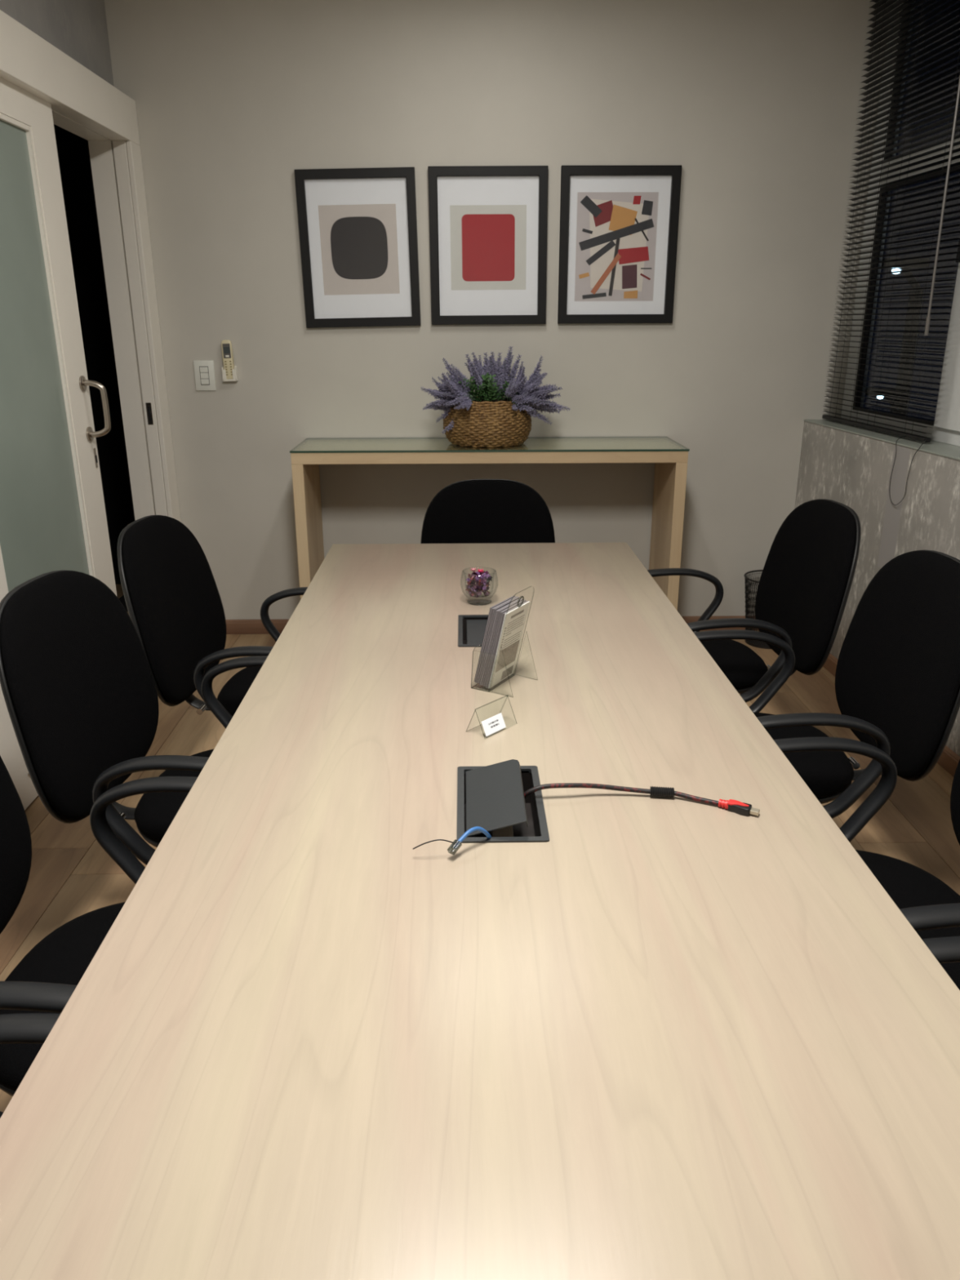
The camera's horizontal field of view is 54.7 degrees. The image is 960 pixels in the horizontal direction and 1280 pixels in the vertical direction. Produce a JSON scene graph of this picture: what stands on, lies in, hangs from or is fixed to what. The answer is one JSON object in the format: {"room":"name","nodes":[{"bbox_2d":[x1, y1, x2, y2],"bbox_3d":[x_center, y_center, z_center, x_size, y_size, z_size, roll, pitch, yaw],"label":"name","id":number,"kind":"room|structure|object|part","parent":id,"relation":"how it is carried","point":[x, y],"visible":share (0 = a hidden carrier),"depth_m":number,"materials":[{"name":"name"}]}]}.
{"room":"meeting room","nodes":[
{"label":"meeting room","id":0,"kind":"room"},
{"bbox_2d":[0,0,114,86],"bbox_3d":[-1.647,-0.438,1.520,0.100,3.060,6.420,0,19,-1],"label":"wall","id":1,"kind":"structure","parent":0,"point":[78,28],"depth_m":3.77,"materials":[{"name":"grey paint"}]},
{"bbox_2d":[0,76,116,810],"bbox_3d":[-1.558,-0.698,3.274,0.128,2.388,1.182,0,19,-1],"label":"door","id":2,"kind":"structure","parent":1,"relation":"in","point":[53,517],"depth_m":3.36,"materials":[{"name":"white wood"}]},
{"bbox_3d":[-1.604,-0.908,3.220,0.006,1.685,0.738,0,19,-1],"label":"frosted pane","id":3,"kind":"part","parent":2,"relation":"part of","materials":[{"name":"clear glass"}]},
{"bbox_3d":[-1.592,-0.755,3.844,0.002,0.080,0.018,0,19,-1],"label":"lock plate","id":4,"kind":"part","parent":2,"relation":"part of","materials":[{"name":"metal"}]},
{"bbox_3d":[-1.549,-0.935,3.752,0.092,0.227,0.025,-3,19,-8],"label":"handle","id":5,"kind":"part","parent":2,"relation":"part of","materials":[{"name":"metal"}]},
{"bbox_2d":[0,9,140,145],"bbox_3d":[-1.582,-1.845,2.730,0.087,0.184,3.219,0,19,-1],"label":"trim","id":6,"kind":"structure","parent":1,"relation":"attached to","point":[28,61],"depth_m":3.48,"materials":[{"name":"white wood"}]},
{"bbox_2d":[51,109,155,519],"bbox_3d":[-1.688,-0.852,3.739,0.101,2.399,1.726,0,19,-1],"label":"trim","id":7,"kind":"structure","parent":1,"relation":"attached to","point":[100,148],"depth_m":4.39,"materials":[{"name":"white wood"}]},
{"bbox_2d":[111,140,181,522],"bbox_3d":[-1.608,-1.136,4.602,0.087,2.375,0.138,0,19,-1],"label":"trim","id":8,"kind":"structure","parent":1,"relation":"attached to","point":[127,154],"depth_m":4.43,"materials":[{"name":"white wood"}]},
{"bbox_3d":[-1.617,-1.108,4.541,0.026,0.105,0.002,0,19,-1],"label":"strike plate","id":9,"kind":"part","parent":8,"relation":"part of","materials":[{"name":"metal"}]},
{"bbox_2d":[53,124,135,559],"bbox_3d":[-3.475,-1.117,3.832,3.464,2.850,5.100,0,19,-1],"label":"doorway","id":10,"kind":"structure","parent":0,"point":[73,150],"depth_m":6.10,"materials":[{"name":"paint"}]},
{"bbox_2d":[0,560,959,1112],"bbox_3d":[-1.464,0.961,2.234,7.400,0.050,9.544,0,19,-1],"label":"floor","id":11,"kind":"structure","parent":0,"point":[71,877],"depth_m":3.09,"materials":[{"name":"brown wood"}]},
{"bbox_2d":[0,1013,60,1044],"bbox_3d":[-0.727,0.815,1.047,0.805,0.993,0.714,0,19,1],"label":"armrest","id":12,"kind":"object","parent":11,"relation":"on","point":[18,1028],"visible":0.06,"depth_m":1.29,"materials":[{"name":"black plastic"}]},
{"bbox_2d":[0,755,197,1118],"bbox_3d":[-0.757,0.577,1.738,0.805,0.993,0.714,1,19,3],"label":"office chair","id":13,"kind":"object","parent":11,"relation":"on","point":[46,977],"visible":0.2,"depth_m":1.88,"materials":[{"name":"black fabric"}]},
{"bbox_3d":[-1.063,0.384,1.691,0.156,0.593,0.618,1,19,3],"label":"backrest","id":14,"kind":"part","parent":13,"relation":"part of","materials":[{"name":"black fabric"}]},
{"bbox_3d":[-0.659,0.652,1.451,0.457,0.327,0.134,1,19,3],"label":"armrest","id":15,"kind":"part","parent":13,"relation":"part of","materials":[{"name":"black plastic"}]},
{"bbox_3d":[-0.629,0.652,1.756,0.550,0.076,0.548,1,19,3],"label":"seat","id":16,"kind":"part","parent":13,"relation":"part of","materials":[{"name":"black fabric"}]},
{"bbox_3d":[-0.624,0.464,1.998,0.457,0.327,0.134,1,19,3],"label":"armrest","id":17,"kind":"part","parent":13,"relation":"part of","materials":[{"name":"black plastic"}]},
{"bbox_2d":[0,569,267,865],"bbox_3d":[-0.744,0.329,2.461,0.805,0.993,0.714,2,19,5],"label":"office chair","id":18,"kind":"object","parent":11,"relation":"on","point":[77,683],"visible":0.44,"depth_m":2.34,"materials":[{"name":"black fabric"}]},
{"bbox_3d":[-1.049,0.132,2.423,0.156,0.593,0.618,2,19,5],"label":"backrest","id":19,"kind":"part","parent":18,"relation":"part of","materials":[{"name":"black fabric"}]},
{"bbox_3d":[-0.965,0.480,2.476,0.022,0.022,0.040,2,19,5],"label":"knob","id":20,"kind":"part","parent":18,"relation":"part of","materials":[{"name":"silver metal"}]},
{"bbox_3d":[-0.656,0.405,2.170,0.457,0.327,0.134,2,19,5],"label":"armrest","id":21,"kind":"part","parent":18,"relation":"part of","materials":[{"name":"black plastic"}]},
{"bbox_3d":[-0.617,0.406,2.474,0.550,0.076,0.548,2,19,5],"label":"seat","id":22,"kind":"part","parent":18,"relation":"part of","materials":[{"name":"black fabric"}]},
{"bbox_3d":[-0.602,0.217,2.716,0.457,0.327,0.134,2,19,5],"label":"armrest","id":23,"kind":"part","parent":18,"relation":"part of","materials":[{"name":"black plastic"}]},
{"bbox_2d":[116,515,307,717],"bbox_3d":[-0.733,0.087,3.165,0.805,0.993,0.714,1,19,5],"label":"office chair","id":24,"kind":"object","parent":11,"relation":"on","point":[173,600],"visible":0.36,"depth_m":3.06,"materials":[{"name":"black fabric"}]},
{"bbox_3d":[-1.039,-0.109,3.125,0.156,0.593,0.618,1,19,5],"label":"backrest","id":25,"kind":"part","parent":24,"relation":"part of","materials":[{"name":"black fabric"}]},
{"bbox_3d":[-0.954,0.238,3.179,0.022,0.022,0.040,1,19,5],"label":"knob","id":26,"kind":"part","parent":24,"relation":"part of","materials":[{"name":"silver metal"}]},
{"bbox_3d":[-0.643,0.163,2.876,0.457,0.327,0.134,1,19,5],"label":"armrest","id":27,"kind":"part","parent":24,"relation":"part of","materials":[{"name":"black plastic"}]},
{"bbox_3d":[-0.606,0.163,3.180,0.550,0.076,0.548,1,19,5],"label":"seat","id":28,"kind":"part","parent":24,"relation":"part of","materials":[{"name":"black fabric"}]},
{"bbox_3d":[-0.594,-0.025,3.422,0.457,0.327,0.134,1,19,5],"label":"armrest","id":29,"kind":"part","parent":24,"relation":"part of","materials":[{"name":"black plastic"}]},
{"bbox_2d":[0,542,959,1279],"bbox_3d":[0.035,0.558,2.164,1.200,0.749,3.689,0,19,-1],"label":"meeting table","id":30,"kind":"object","parent":11,"relation":"on","point":[653,1037],"visible":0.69,"depth_m":1.22,"materials":[{"name":"brown wood"}]},
{"bbox_2d":[457,614,488,647],"bbox_3d":[0.017,0.007,2.728,0.162,0.080,0.289,0,19,-1],"label":"hatch","id":31,"kind":"object","parent":30,"relation":"attached to","point":[471,628],"visible":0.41,"depth_m":2.76,"materials":[{"name":"plastic"}]},
{"bbox_2d":[460,566,497,605],"bbox_3d":[-0.003,-0.171,2.971,0.121,0.105,0.121,0,19,-1],"label":"glass cup","id":32,"kind":"object","parent":30,"relation":"on","point":[475,604],"visible":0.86,"depth_m":2.96,"materials":[{"name":"clear glass"}]},
{"bbox_2d":[465,567,492,598],"bbox_3d":[-0.002,-0.186,2.969,0.081,0.096,0.085,14,23,35],"label":"potpourri","id":33,"kind":"object","parent":32,"relation":"in","point":[481,577],"visible":1,"depth_m":2.95},
{"bbox_2d":[466,694,517,738],"bbox_3d":[0.026,0.166,2.057,0.058,0.063,0.108,16,25,39],"label":"card holder","id":34,"kind":"object","parent":30,"relation":"on","point":[491,725],"visible":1,"depth_m":2.04,"materials":[{"name":"clear plastic"}]},
{"bbox_2d":[488,719,498,727],"bbox_3d":[0.031,0.184,2.035,0.005,0.011,0.031,16,25,39],"label":"print","id":35,"kind":"object","parent":34,"relation":"on","point":[491,722],"depth_m":2.03,"materials":[{"name":"black"}]},
{"bbox_3d":[0.039,0.498,1.890,0.040,0.402,2.508,0,19,-1],"label":"modesty panel","id":36,"kind":"part","parent":30,"relation":"part of","materials":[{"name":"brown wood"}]},
{"bbox_2d":[456,759,549,843],"bbox_3d":[0.038,0.327,1.754,0.162,0.108,0.287,0,19,-1],"label":"hatch","id":37,"kind":"object","parent":30,"relation":"attached to","point":[491,797],"visible":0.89,"depth_m":1.74,"materials":[{"name":"plastic"}]},
{"bbox_2d":[412,826,491,854],"bbox_3d":[-0.030,0.369,1.595,0.170,0.100,0.048,-12,22,-32],"label":"cable","id":38,"kind":"object","parent":37,"relation":"attached to","point":[455,845],"visible":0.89,"depth_m":1.56,"materials":[{"name":"plastic"}]},
{"bbox_3d":[0.000,0.363,1.612,0.019,0.101,0.109,14,24,35],"label":"cord","id":39,"kind":"part","parent":38,"relation":"part of","materials":[{"name":"blue plastic"}]},
{"bbox_2d":[471,586,537,697],"bbox_3d":[0.061,-0.009,2.274,0.118,0.250,0.132,11,22,29],"label":"stand","id":40,"kind":"object","parent":30,"relation":"on","point":[521,597],"visible":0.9,"depth_m":2.26,"materials":[{"name":"clear plastic"}]},
{"bbox_2d":[474,595,515,681],"bbox_3d":[0.036,-0.004,2.290,0.049,0.198,0.120,11,22,29],"label":"brochure","id":41,"kind":"object","parent":40,"relation":"in","point":[513,595],"visible":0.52,"depth_m":2.24,"materials":[{"name":"grey paper"}]},
{"bbox_2d":[475,596,515,683],"bbox_3d":[0.039,-0.001,2.289,0.049,0.198,0.120,11,22,29],"label":"brochure","id":42,"kind":"object","parent":40,"relation":"in","point":[491,610],"visible":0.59,"depth_m":2.24,"materials":[{"name":"grey paper"}]},
{"bbox_2d":[476,596,517,683],"bbox_3d":[0.043,-0.001,2.288,0.049,0.198,0.120,11,22,29],"label":"brochure","id":43,"kind":"object","parent":40,"relation":"in","point":[515,597],"visible":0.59,"depth_m":2.24,"materials":[{"name":"grey paper"}]},
{"bbox_2d":[478,596,519,683],"bbox_3d":[0.046,0.000,2.287,0.049,0.198,0.120,11,22,29],"label":"brochure","id":44,"kind":"object","parent":40,"relation":"in","point":[517,597],"visible":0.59,"depth_m":2.24,"materials":[{"name":"grey paper"}]},
{"bbox_2d":[479,598,519,684],"bbox_3d":[0.049,0.004,2.286,0.049,0.198,0.120,11,22,29],"label":"brochure","id":45,"kind":"object","parent":40,"relation":"in","point":[518,598],"visible":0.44,"depth_m":2.24,"materials":[{"name":"grey paper"}]},
{"bbox_2d":[480,598,521,685],"bbox_3d":[0.052,0.004,2.283,0.049,0.198,0.120,11,22,29],"label":"brochure","id":46,"kind":"object","parent":40,"relation":"in","point":[521,598],"visible":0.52,"depth_m":2.23,"materials":[{"name":"grey paper"}]},
{"bbox_2d":[481,598,522,685],"bbox_3d":[0.055,0.005,2.281,0.049,0.198,0.120,11,22,29],"label":"brochure","id":47,"kind":"object","parent":40,"relation":"in","point":[513,603],"visible":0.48,"depth_m":2.23,"materials":[{"name":"grey paper"}]},
{"bbox_2d":[483,600,522,686],"bbox_3d":[0.059,0.007,2.281,0.049,0.198,0.120,11,22,29],"label":"brochure","id":48,"kind":"object","parent":40,"relation":"in","point":[522,600],"visible":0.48,"depth_m":2.23,"materials":[{"name":"grey paper"}]},
{"bbox_2d":[484,600,525,686],"bbox_3d":[0.062,0.007,2.279,0.049,0.198,0.120,11,22,29],"label":"brochure","id":49,"kind":"object","parent":40,"relation":"in","point":[520,602],"visible":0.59,"depth_m":2.23,"materials":[{"name":"white paper"}]},
{"bbox_2d":[485,600,527,688],"bbox_3d":[0.065,0.011,2.278,0.049,0.198,0.120,11,22,29],"label":"brochure","id":50,"kind":"object","parent":40,"relation":"in","point":[500,627],"visible":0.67,"depth_m":2.23,"materials":[{"name":"white paper"}]},
{"bbox_2d":[487,600,528,688],"bbox_3d":[0.069,0.011,2.277,0.049,0.198,0.120,11,22,29],"label":"brochure","id":51,"kind":"object","parent":40,"relation":"in","point":[527,601],"visible":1,"depth_m":2.23,"materials":[{"name":"white paper"}]},
{"bbox_2d":[488,601,529,688],"bbox_3d":[0.072,0.012,2.275,0.049,0.198,0.120,11,22,29],"label":"brochure","id":52,"kind":"object","parent":40,"relation":"in","point":[515,619],"visible":0.98,"depth_m":2.27,"materials":[{"name":"grey paper"}]},
{"bbox_2d":[501,665,513,679],"bbox_3d":[0.069,0.081,2.329,0.001,0.024,0.057,24,27,23],"label":"photograph","id":53,"kind":"object","parent":52,"relation":"attached to","point":[509,670],"depth_m":2.33},
{"bbox_2d":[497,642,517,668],"bbox_3d":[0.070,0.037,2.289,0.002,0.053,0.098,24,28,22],"label":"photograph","id":54,"kind":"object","parent":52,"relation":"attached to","point":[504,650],"depth_m":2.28},
{"bbox_2d":[495,640,519,672],"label":"photograph","id":55,"kind":"object","parent":52,"relation":"attached to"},
{"bbox_2d":[500,609,524,650],"bbox_3d":[0.082,-0.025,2.257,0.001,0.091,0.102,24,27,23],"label":"print","id":56,"kind":"object","parent":52,"relation":"on","point":[522,611],"depth_m":2.25},
{"bbox_3d":[0.079,-0.007,2.263,0.059,0.246,0.132,11,22,29],"label":"panel","id":57,"kind":"part","parent":40,"relation":"part of","materials":[{"name":"clear plastic"}]},
{"bbox_2d":[524,782,759,815],"bbox_3d":[0.270,0.317,1.760,0.496,0.095,0.063,3,19,8],"label":"cable","id":58,"kind":"object","parent":30,"relation":"on","point":[743,808],"visible":0.91,"depth_m":1.75,"materials":[{"name":"black rubber"}]},
{"bbox_3d":[0.241,0.316,1.763,0.436,0.095,0.042,2,19,5],"label":"cord","id":59,"kind":"part","parent":58,"relation":"part of","materials":[{"name":"black plastic"}]},
{"bbox_2d":[420,479,555,543],"bbox_3d":[0.041,-0.133,3.863,0.685,0.954,0.773,0,19,-1],"label":"office chair","id":60,"kind":"object","parent":11,"relation":"on","point":[471,511],"visible":0.12,"depth_m":4.03,"materials":[{"name":"black fabric"}]},
{"bbox_2d":[289,436,689,610],"bbox_3d":[0.044,-0.460,4.669,1.838,1.047,0.503,0,19,-1],"label":"console table","id":61,"kind":"object","parent":11,"relation":"on","point":[670,460],"visible":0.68,"depth_m":4.40,"materials":[{"name":"brown wood"}]},
{"bbox_3d":[-0.845,-0.420,4.657,0.053,0.984,0.480,0,19,-1],"label":"panel","id":62,"kind":"part","parent":61,"relation":"part of","materials":[{"name":"brown wood"}]},
{"bbox_2d":[421,346,570,447],"bbox_3d":[0.044,-1.164,4.422,0.676,0.449,0.464,-5,20,-13],"label":"potted plant","id":63,"kind":"object","parent":61,"relation":"on","point":[488,418],"visible":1,"depth_m":4.32,"materials":[{"name":"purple plant"}]},
{"bbox_2d":[443,396,531,447],"bbox_3d":[0.035,-1.057,4.476,0.429,0.212,0.428,0,19,-1],"label":"basket","id":64,"kind":"object","parent":63,"relation":"attached to","point":[489,421],"depth_m":4.31,"materials":[{"name":"brown wicker"}]},
{"bbox_3d":[0.933,-0.434,4.687,0.053,0.984,0.480,0,19,-1],"label":"panel","id":65,"kind":"part","parent":61,"relation":"part of","materials":[{"name":"brown wood"}]},
{"bbox_2d":[647,498,861,702],"bbox_3d":[0.893,-0.003,3.418,0.805,0.993,0.714,-2,19,-5],"label":"office chair","id":66,"kind":"object","parent":11,"relation":"on","point":[806,577],"visible":0.45,"depth_m":3.30,"materials":[{"name":"black fabric"}]},
{"bbox_3d":[0.750,-0.114,3.672,0.457,0.327,0.134,-2,19,-5],"label":"armrest","id":67,"kind":"part","parent":66,"relation":"part of","materials":[{"name":"black plastic"}]},
{"bbox_3d":[0.766,0.074,3.431,0.550,0.076,0.548,-2,19,-5],"label":"seat","id":68,"kind":"part","parent":66,"relation":"part of","materials":[{"name":"black fabric"}]},
{"bbox_3d":[0.807,0.073,3.127,0.457,0.327,0.134,-2,19,-5],"label":"armrest","id":69,"kind":"part","parent":66,"relation":"part of","materials":[{"name":"black plastic"}]},
{"bbox_3d":[1.197,-0.202,3.381,0.156,0.593,0.618,-2,19,-5],"label":"backrest","id":70,"kind":"part","parent":66,"relation":"part of","materials":[{"name":"black fabric"}]},
{"bbox_2d":[744,569,771,648],"bbox_3d":[1.510,-0.158,4.840,0.285,0.360,0.285,0,19,-1],"label":"waste bin","id":71,"kind":"object","parent":11,"relation":"on","point":[758,644],"visible":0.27,"depth_m":4.82,"materials":[{"name":"black metal"}]},
{"bbox_2d":[693,550,959,818],"bbox_3d":[0.906,0.252,2.677,0.805,0.993,0.714,-1,19,-2],"label":"office chair","id":72,"kind":"object","parent":11,"relation":"on","point":[897,675],"visible":0.5,"depth_m":2.56,"materials":[{"name":"black fabric"}]},
{"bbox_3d":[0.779,0.138,2.939,0.457,0.327,0.134,-1,19,-2],"label":"armrest","id":73,"kind":"part","parent":72,"relation":"part of","materials":[{"name":"black plastic"}]},
{"bbox_3d":[0.779,0.326,2.697,0.550,0.076,0.548,-1,19,-2],"label":"seat","id":74,"kind":"part","parent":72,"relation":"part of","materials":[{"name":"black fabric"}]},
{"bbox_3d":[0.803,0.326,2.391,0.457,0.327,0.134,-1,19,-2],"label":"armrest","id":75,"kind":"part","parent":72,"relation":"part of","materials":[{"name":"black plastic"}]},
{"bbox_3d":[1.122,0.369,2.785,0.022,0.022,0.040,-1,19,-2],"label":"knob","id":76,"kind":"part","parent":72,"relation":"part of","materials":[{"name":"black plastic"}]},
{"bbox_3d":[1.212,0.058,2.624,0.156,0.593,0.618,-1,19,-2],"label":"backrest","id":77,"kind":"part","parent":72,"relation":"part of","materials":[{"name":"black fabric"}]},
{"bbox_2d":[773,737,959,990],"bbox_3d":[0.900,0.511,1.921,0.805,0.993,0.714,-1,19,-4],"label":"office chair","id":78,"kind":"object","parent":11,"relation":"on","point":[931,907],"visible":0.23,"depth_m":2.06,"materials":[{"name":"black fabric"}]},
{"bbox_3d":[0.766,0.398,2.180,0.457,0.327,0.134,-1,19,-4],"label":"armrest","id":79,"kind":"part","parent":78,"relation":"part of","materials":[{"name":"black plastic"}]},
{"bbox_3d":[0.773,0.587,1.938,0.550,0.076,0.548,-1,19,-4],"label":"seat","id":80,"kind":"part","parent":78,"relation":"part of","materials":[{"name":"black fabric"}]},
{"bbox_3d":[0.805,0.586,1.634,0.457,0.327,0.134,-1,19,-4],"label":"armrest","id":81,"kind":"part","parent":78,"relation":"part of","materials":[{"name":"black plastic"}]},
{"bbox_3d":[1.206,0.315,1.876,0.156,0.593,0.618,-1,19,-4],"label":"backrest","id":82,"kind":"part","parent":78,"relation":"part of","materials":[{"name":"black fabric"}]},
{"bbox_2d":[921,936,959,964],"bbox_3d":[0.915,0.754,1.212,0.805,0.993,0.714,-1,19,-2],"label":"office chair","id":83,"kind":"object","parent":11,"relation":"on","point":[944,949],"visible":0.03,"depth_m":1.45,"materials":[{"name":"black plastic"}]},
{"bbox_2d":[104,0,889,619],"bbox_3d":[0.062,-1.511,4.633,3.680,3.060,0.100,0,19,-1],"label":"wall","id":84,"kind":"structure","parent":0,"point":[757,103],"depth_m":4.43,"materials":[{"name":"beige paint"}]},
{"bbox_2d":[193,360,216,391],"bbox_3d":[-1.369,-1.315,4.612,0.098,0.145,0.013,0,19,-1],"label":"light switch","id":85,"kind":"object","parent":84,"relation":"attached to","point":[204,372],"visible":1,"depth_m":4.61,"materials":[{"name":"white plastic"}]},
{"bbox_2d":[221,339,238,381],"bbox_3d":[-1.243,-1.381,4.583,0.071,0.194,0.030,-2,19,0],"label":"remote control","id":86,"kind":"object","parent":84,"relation":"attached to","point":[229,373],"visible":1,"depth_m":4.58,"materials":[{"name":"beige plastic"}]},
{"bbox_2d":[293,167,421,328],"bbox_3d":[-0.577,-1.865,4.431,0.558,0.698,0.025,-1,19,-1],"label":"framed picture","id":87,"kind":"object","parent":84,"relation":"attached to","point":[357,227],"visible":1,"depth_m":4.43,"materials":[{"name":"white paper"}]},
{"bbox_2d":[318,204,399,295],"bbox_3d":[-0.577,-1.865,4.437,0.366,0.397,0.001,-1,19,-1],"label":"print","id":88,"kind":"object","parent":87,"relation":"attached to","point":[359,244],"depth_m":4.44,"materials":[{"name":"black paper"}]},
{"bbox_2d":[427,165,548,324],"bbox_3d":[0.040,-1.880,4.439,0.560,0.698,0.025,-1,19,-1],"label":"framed picture","id":89,"kind":"object","parent":84,"relation":"attached to","point":[488,232],"visible":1,"depth_m":4.44,"materials":[{"name":"white paper"}]},
{"bbox_2d":[449,204,526,289],"bbox_3d":[0.040,-1.878,4.444,0.362,0.375,0.001,-1,19,-1],"label":"print","id":90,"kind":"object","parent":89,"relation":"attached to","point":[488,242],"depth_m":4.44,"materials":[{"name":"red paper"}]},
{"bbox_2d":[225,615,759,634],"bbox_3d":[0.049,-0.082,5.061,3.221,0.079,0.016,0,19,-1],"label":"baseboard","id":91,"kind":"structure","parent":84,"relation":"attached to","point":[233,626],"depth_m":5.04,"materials":[{"name":"brown wood"}]},
{"bbox_2d":[557,164,681,323],"bbox_3d":[0.662,-1.887,4.448,0.563,0.698,0.025,-1,19,-1],"label":"framed picture","id":92,"kind":"object","parent":84,"relation":"attached to","point":[618,234],"visible":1,"depth_m":4.44,"materials":[{"name":"multicoloured paper"}]},
{"bbox_2d":[574,191,658,301],"bbox_3d":[0.653,-1.884,4.454,0.384,0.483,0.002,-1,19,-1],"label":"print","id":93,"kind":"object","parent":92,"relation":"attached to","point":[616,233],"depth_m":4.45,"materials":[{"name":"multicoloured paper"}]},
{"bbox_2d":[794,419,959,755],"bbox_3d":[2.021,-0.467,1.582,0.304,3.060,6.442,-1,19,-4],"label":"wall","id":94,"kind":"structure","parent":0,"point":[851,466],"depth_m":3.97,"materials":[{"name":"beige paint"}]},
{"bbox_3d":[1.851,-0.717,3.555,0.224,0.008,2.532,-1,19,-4],"label":"sill","id":95,"kind":"part","parent":94,"relation":"part of","materials":[{"name":"stone"}]},
{"bbox_2d":[822,653,959,777],"bbox_3d":[1.868,0.947,2.053,0.016,0.079,6.408,-1,19,-4],"label":"baseboard","id":96,"kind":"structure","parent":94,"relation":"attached to","point":[948,760],"depth_m":3.51,"materials":[{"name":"brown wood"}]},
{"bbox_2d":[840,0,959,446],"bbox_3d":[2.057,-1.492,3.288,0.370,2.090,3.134,-1,19,-4],"label":"window","id":97,"kind":"structure","parent":94,"relation":"in","point":[946,424],"depth_m":4.19,"materials":[{"name":"black metal"}]},
{"bbox_2d":[822,0,959,505],"bbox_3d":[1.765,-1.723,3.914,0.126,2.157,1.124,0,19,-1],"label":"blind","id":98,"kind":"object","parent":97,"relation":"attached to","point":[884,4],"visible":1,"depth_m":3.88,"materials":[{"name":"black metal"}]},
{"bbox_3d":[1.739,-1.985,4.323,0.002,1.849,0.001,0,19,-1],"label":"ladder cord","id":99,"kind":"part","parent":98,"relation":"part of","materials":[{"name":"black fabric"}]},
{"bbox_3d":[1.770,-1.985,4.323,0.002,1.849,0.001,0,19,-1],"label":"ladder cord","id":100,"kind":"part","parent":98,"relation":"part of","materials":[{"name":"black fabric"}]},
{"bbox_3d":[1.755,-1.910,4.105,0.002,1.849,0.001,0,19,-1],"label":"ladder cord","id":101,"kind":"part","parent":98,"relation":"part of","materials":[{"name":"black fabric"}]},
{"bbox_3d":[1.784,-0.973,4.237,0.028,0.018,1.000,-1,19,-4],"label":"rail","id":102,"kind":"part","parent":98,"relation":"part of","materials":[{"name":"black metal"}]},
{"bbox_3d":[1.786,-1.910,4.106,0.002,1.849,0.001,0,19,-1],"label":"ladder cord","id":103,"kind":"part","parent":98,"relation":"part of","materials":[{"name":"black fabric"}]},
{"bbox_3d":[1.767,-1.852,3.935,0.002,1.849,0.001,0,19,-1],"label":"ladder cord","id":104,"kind":"part","parent":98,"relation":"part of","materials":[{"name":"black fabric"}]},
{"bbox_3d":[1.798,-1.852,3.936,0.002,1.849,0.001,0,19,-1],"label":"ladder cord","id":105,"kind":"part","parent":98,"relation":"part of","materials":[{"name":"black fabric"}]},
{"bbox_3d":[1.751,-0.686,3.800,0.079,0.270,0.235,0,19,-1],"label":"pull cord","id":106,"kind":"part","parent":98,"relation":"part of","materials":[{"name":"grey fabric"}]},
{"bbox_3d":[1.790,-1.741,3.614,0.002,1.849,0.002,0,19,-1],"label":"ladder cord","id":107,"kind":"part","parent":98,"relation":"part of","materials":[{"name":"black fabric"}]},
{"bbox_3d":[1.821,-1.742,3.615,0.002,1.849,0.001,0,19,-1],"label":"ladder cord","id":108,"kind":"part","parent":98,"relation":"part of","materials":[{"name":"white fabric"}]},
{"bbox_3d":[1.955,-0.741,3.522,0.050,0.060,2.315,-1,19,-4],"label":"frame rail","id":109,"kind":"part","parent":97,"relation":"part of","materials":[{"name":"white metal"}]},
{"label":"outside","id":110,"kind":"structure","parent":0,"visible":0},
{"bbox_2d":[880,257,928,415],"bbox_3d":[3.886,-1.528,9.169,0.636,4.140,0.490,0,19,-1],"label":"street lamp","id":111,"kind":"object","parent":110,"point":[909,347],"visible":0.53,"depth_m":8.81,"materials":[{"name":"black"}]},
{"bbox_3d":[3.965,-3.346,8.552,0.070,0.244,0.452,17,26,41],"label":"arm","id":112,"kind":"part","parent":111,"relation":"part of"},
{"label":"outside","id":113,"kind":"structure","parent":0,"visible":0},
{"bbox_2d":[865,387,895,413],"bbox_3d":[5.162,-1.245,12.463,0.636,4.140,0.490,0,19,-1],"label":"street light","id":114,"kind":"object","parent":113,"point":[867,389],"visible":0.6,"depth_m":11.59,"materials":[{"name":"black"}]},
{"bbox_3d":[5.241,-3.063,11.846,0.070,0.244,0.452,17,26,41],"label":"arm","id":115,"kind":"part","parent":114,"relation":"part of"}
]}

